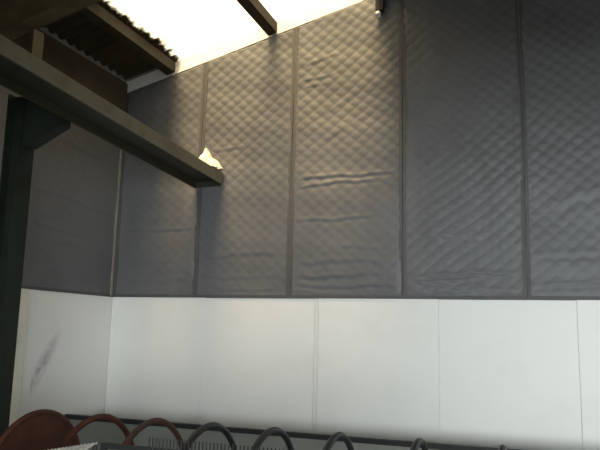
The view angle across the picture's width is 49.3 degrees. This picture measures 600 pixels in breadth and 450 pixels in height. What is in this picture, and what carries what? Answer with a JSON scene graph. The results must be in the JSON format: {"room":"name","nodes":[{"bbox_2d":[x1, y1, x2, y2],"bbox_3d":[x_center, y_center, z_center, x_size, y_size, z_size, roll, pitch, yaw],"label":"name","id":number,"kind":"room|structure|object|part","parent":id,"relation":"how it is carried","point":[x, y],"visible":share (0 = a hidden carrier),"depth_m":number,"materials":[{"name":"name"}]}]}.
{"room":"covered restaurant patio","nodes":[
{"label":"covered restaurant patio","id":0,"kind":"room"},
{"bbox_2d":[38,27,126,81],"bbox_3d":[-4.341,-0.438,2.494,0.250,4.764,12.250,-2,-10,20],"label":"wall","id":1,"kind":"structure","parent":0,"point":[44,29],"depth_m":7.46,"materials":[{"name":"brown wood"}]},
{"bbox_2d":[0,85,21,174],"bbox_3d":[-2.955,-0.575,5.936,0.040,2.200,1.230,-2,-10,20],"label":"blanket","id":2,"kind":"object","parent":1,"relation":"attached to","point":[4,92],"visible":0.09,"depth_m":6.28,"materials":[{"name":"grey fabric"}]},
{"bbox_2d":[9,288,29,425],"bbox_3d":[-2.782,1.602,6.216,0.060,2.000,0.295,-2,-10,20],"label":"trim","id":3,"kind":"structure","parent":1,"relation":"attached to","point":[25,293],"depth_m":6.34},
{"bbox_2d":[19,289,38,417],"bbox_3d":[-2.718,1.638,6.429,0.035,2.000,0.145,-2,-10,20],"label":"trim","id":4,"kind":"structure","parent":1,"relation":"attached to","point":[33,298],"depth_m":6.49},
{"bbox_2d":[11,29,127,111],"bbox_3d":[-4.195,-2.493,2.643,0.055,0.445,11.935,-2,-10,20],"label":"beam","id":5,"kind":"structure","parent":1,"relation":"attached to","point":[56,54],"depth_m":7.38,"materials":[{"name":"brown wood"}]},
{"bbox_2d":[28,290,112,415],"bbox_3d":[-2.482,1.750,7.088,0.018,2.000,1.264,-2,-10,20],"label":"board","id":6,"kind":"object","parent":1,"relation":"attached to","point":[72,339],"visible":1,"depth_m":7.09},
{"bbox_2d":[22,123,121,296],"bbox_3d":[-2.483,-0.353,7.241,0.039,2.200,1.580,-2,-10,20],"label":"blanket","id":7,"kind":"object","parent":1,"relation":"attached to","point":[70,244],"visible":0.77,"depth_m":7.20,"materials":[{"name":"grey fabric"}]},
{"bbox_2d":[42,0,172,79],"bbox_3d":[2.402,-3.865,0.503,14.400,1.862,12.000,-2,-10,20],"label":"ceiling","id":8,"kind":"structure","parent":0,"point":[77,30],"depth_m":7.42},
{"bbox_2d":[98,0,329,61],"bbox_3d":[-0.573,-2.504,6.973,2.570,0.696,1.545,-2,-10,20],"label":"skylight","id":9,"kind":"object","parent":8,"relation":"attached to","point":[181,29],"depth_m":7.36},
{"bbox_2d":[112,0,582,442],"bbox_3d":[4.405,-0.589,5.816,14.000,6.538,0.250,-2,-10,20],"label":"wall","id":10,"kind":"structure","parent":0,"point":[154,69],"depth_m":7.06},
{"bbox_2d":[105,297,204,423],"bbox_3d":[-1.678,1.829,7.455,1.230,2.000,0.018,-2,-10,20],"label":"board","id":11,"kind":"object","parent":10,"relation":"attached to","point":[156,343],"visible":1,"depth_m":7.49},
{"bbox_2d":[113,63,205,297],"bbox_3d":[-1.685,-0.546,7.849,1.095,2.813,0.034,-2,-10,20],"label":"blanket","id":12,"kind":"object","parent":10,"relation":"attached to","point":[156,242],"visible":0.86,"depth_m":7.82,"materials":[{"name":"grey fabric"}]},
{"bbox_2d":[194,28,294,297],"bbox_3d":[-0.628,-0.724,7.494,1.145,3.102,0.041,-2,-10,20],"label":"blanket","id":13,"kind":"object","parent":10,"relation":"attached to","point":[243,226],"visible":0.97,"depth_m":7.46,"materials":[{"name":"grey fabric"}]},
{"bbox_2d":[125,0,364,92],"bbox_3d":[1.117,-2.703,7.219,7.000,1.914,0.025,-2,-10,20],"label":"trim","id":14,"kind":"structure","parent":10,"relation":"attached to","point":[303,18],"depth_m":7.77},
{"bbox_2d":[199,298,314,432],"bbox_3d":[-0.481,1.791,7.028,1.311,1.996,0.018,-2,-10,20],"label":"wall panel","id":15,"kind":"object","parent":10,"relation":"attached to","point":[257,371],"visible":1,"depth_m":7.06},
{"bbox_2d":[312,299,318,433],"bbox_3d":[0.159,1.768,6.801,0.042,1.998,0.017,-2,-10,20],"label":"trim","id":16,"kind":"structure","parent":10,"relation":"attached to","point":[314,428],"depth_m":6.84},
{"bbox_2d":[288,0,402,298],"bbox_3d":[0.498,-0.916,7.119,1.240,3.414,0.040,-2,-10,20],"label":"quilted wall panel","id":17,"kind":"object","parent":10,"relation":"attached to","point":[346,212],"visible":1,"depth_m":7.08,"materials":[{"name":"grey fabric"}]},
{"bbox_2d":[316,298,439,442],"bbox_3d":[0.769,1.747,6.583,1.251,2.000,0.018,-2,-10,20],"label":"wall panel","id":18,"kind":"object","parent":10,"relation":"attached to","point":[378,359],"visible":1,"depth_m":6.61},
{"bbox_2d":[402,0,527,299],"bbox_3d":[1.650,-1.104,6.733,1.200,3.716,0.042,-2,-10,20],"label":"quilted wall panel","id":19,"kind":"object","parent":10,"relation":"attached to","point":[464,237],"visible":1,"depth_m":6.67,"materials":[{"name":"grey fabric"}]},
{"bbox_2d":[439,300,582,449],"bbox_3d":[1.957,1.709,6.160,1.268,1.996,0.018,-2,-10,20],"label":"wall panel","id":20,"kind":"object","parent":10,"relation":"attached to","point":[509,376],"visible":1,"depth_m":6.19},
{"bbox_2d":[518,0,599,299],"bbox_3d":[2.789,-1.292,6.354,1.210,4.021,0.039,-2,-10,20],"label":"quilted wall panel","id":21,"kind":"object","parent":10,"relation":"attached to","point":[560,39],"visible":1,"depth_m":6.36,"materials":[{"name":"grey fabric"}]},
{"bbox_2d":[576,300,599,449],"bbox_3d":[3.156,1.667,5.732,1.276,2.000,0.018,-2,-10,20],"label":"board","id":22,"kind":"object","parent":10,"relation":"attached to","point":[588,311],"visible":1,"depth_m":5.97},
{"bbox_2d":[375,0,383,17],"bbox_3d":[-1.095,-3.439,1.691,0.120,0.481,11.950,-2,-10,20],"label":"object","id":23,"kind":"structure","parent":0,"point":[379,4],"depth_m":7.14,"materials":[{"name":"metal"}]},
{"bbox_3d":[2.266,1.766,-0.409,14.600,0.200,12.600,-2,-10,20],"label":"floor","id":24,"kind":"structure","parent":0,"visible":0},
{"bbox_2d":[0,28,70,436],"bbox_3d":[-2.299,0.362,5.431,0.625,4.220,0.290,-2,-10,20],"label":"steel column","id":25,"kind":"structure","parent":24,"relation":"on","point":[29,126],"depth_m":5.53,"materials":[{"name":"black metal"}]},
{"bbox_3d":[-2.344,-1.420,5.762,0.055,0.600,0.130,-2,-10,20],"label":"post","id":26,"kind":"part","parent":25,"relation":"part of","materials":[{"name":"brown paint"}]},
{"bbox_2d":[0,0,100,39],"bbox_3d":[0.300,-2.773,4.933,7.000,2.254,0.160,-2,-10,20],"label":"rafter","id":27,"kind":"object","parent":25,"relation":"on","point":[17,17],"visible":1,"depth_m":5.72,"materials":[{"name":"brown wood"}]},
{"bbox_2d":[77,3,175,74],"bbox_3d":[-3.588,-2.862,2.495,0.110,0.151,11.950,-2,-10,20],"label":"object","id":28,"kind":"structure","parent":27,"relation":"on","point":[95,13],"depth_m":7.13,"materials":[{"name":"brown wood"}]},
{"bbox_2d":[236,0,276,35],"bbox_3d":[-2.328,-3.235,2.102,0.110,0.151,11.950,-2,-10,20],"label":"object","id":29,"kind":"structure","parent":27,"relation":"on","point":[255,9],"depth_m":7.26,"materials":[{"name":"brown wood"}]},
{"bbox_2d":[0,34,222,187],"bbox_3d":[-2.555,-1.427,3.465,0.355,0.580,8.940,-2,-10,20],"label":"overhead beam","id":30,"kind":"structure","parent":25,"relation":"on","point":[23,73],"depth_m":5.58,"materials":[{"name":"paint"}]},
{"bbox_3d":[-1.061,-0.474,7.568,0.315,0.063,0.015,-2,-10,20],"label":"plate","id":31,"kind":"part","parent":30,"relation":"part of","materials":[{"name":"brown paint"}]},
{"bbox_2d":[199,148,223,169],"bbox_3d":[-1.046,-0.777,7.445,0.292,0.308,0.302,-2,-10,20],"label":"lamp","id":32,"kind":"object","parent":30,"relation":"on","point":[206,156],"visible":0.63,"depth_m":7.51,"materials":[{"name":"metal"}]},
{"bbox_2d":[48,442,97,449],"bbox_3d":[-1.610,1.702,3.533,0.797,1.002,0.561,-2,-10,20],"label":"stand","id":33,"kind":"object","parent":24,"relation":"on","point":[78,447],"visible":1,"depth_m":3.73,"materials":[{"name":"metal"}]},
{"bbox_2d":[100,437,287,449],"bbox_3d":[-0.427,1.689,3.426,1.540,1.050,0.045,-2,-10,20],"label":"guard","id":34,"kind":"object","parent":24,"relation":"on","point":[103,446],"visible":1,"depth_m":3.62,"materials":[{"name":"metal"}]},
{"bbox_3d":[-0.414,1.242,3.505,1.540,0.027,0.030,-2,-10,20],"label":"rail","id":35,"kind":"part","parent":34,"relation":"part of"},
{"bbox_2d":[64,414,515,449],"bbox_3d":[0.169,2.284,5.982,5.670,0.719,0.080,-2,-10,20],"label":"wall","id":36,"kind":"structure","parent":24,"relation":"on","point":[100,431],"depth_m":6.33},
{"bbox_3d":[-0.357,2.274,3.955,3.700,0.068,0.320,-2,-10,20],"label":"rack","id":37,"kind":"object","parent":24,"relation":"on","visible":0},
{"bbox_2d":[0,409,79,449],"bbox_3d":[-1.853,1.810,4.576,0.056,1.009,1.009,-2,-10,20],"label":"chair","id":38,"kind":"object","parent":37,"relation":"on","point":[42,429],"visible":0.89,"depth_m":4.62,"materials":[{"name":"orange paint"}]},
{"bbox_2d":[59,414,133,448],"bbox_3d":[-1.395,1.795,4.412,0.040,1.009,1.009,-2,-10,20],"label":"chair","id":39,"kind":"object","parent":37,"relation":"on","point":[85,422],"visible":0.86,"depth_m":4.42,"materials":[{"name":"orange paint"}]},
{"bbox_2d":[122,418,183,448],"bbox_3d":[-0.989,1.781,4.268,0.040,1.009,1.009,-2,-10,20],"label":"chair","id":40,"kind":"object","parent":37,"relation":"on","point":[161,421],"visible":0.84,"depth_m":4.33,"materials":[{"name":"orange paint"}]},
{"bbox_2d":[182,422,235,449],"bbox_3d":[-0.596,1.768,4.128,0.040,1.009,1.009,-2,-10,20],"label":"hoop","id":41,"kind":"object","parent":37,"relation":"on","point":[211,425],"visible":0.89,"depth_m":4.21},
{"bbox_2d":[250,427,293,449],"bbox_3d":[-0.190,1.755,3.983,0.040,1.009,1.009,-2,-10,20],"label":"hoop","id":42,"kind":"object","parent":37,"relation":"on","point":[273,430],"visible":0.95,"depth_m":4.06},
{"bbox_2d":[323,432,353,449],"bbox_3d":[0.209,1.741,3.841,0.040,1.009,1.009,-2,-10,20],"label":"hoop","id":43,"kind":"object","parent":37,"relation":"on","point":[338,435],"visible":1,"depth_m":3.90},
{"bbox_2d":[410,438,428,449],"bbox_3d":[0.664,1.726,3.679,0.040,1.009,1.009,-2,-10,20],"label":"hoop","id":44,"kind":"object","parent":37,"relation":"on","point":[418,442],"visible":1,"depth_m":3.73},
{"bbox_2d":[498,444,506,449],"bbox_3d":[1.100,1.711,3.523,0.040,1.009,1.009,-2,-10,20],"label":"hoop","id":45,"kind":"object","parent":37,"relation":"on","point":[501,447],"visible":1,"depth_m":3.58}
]}

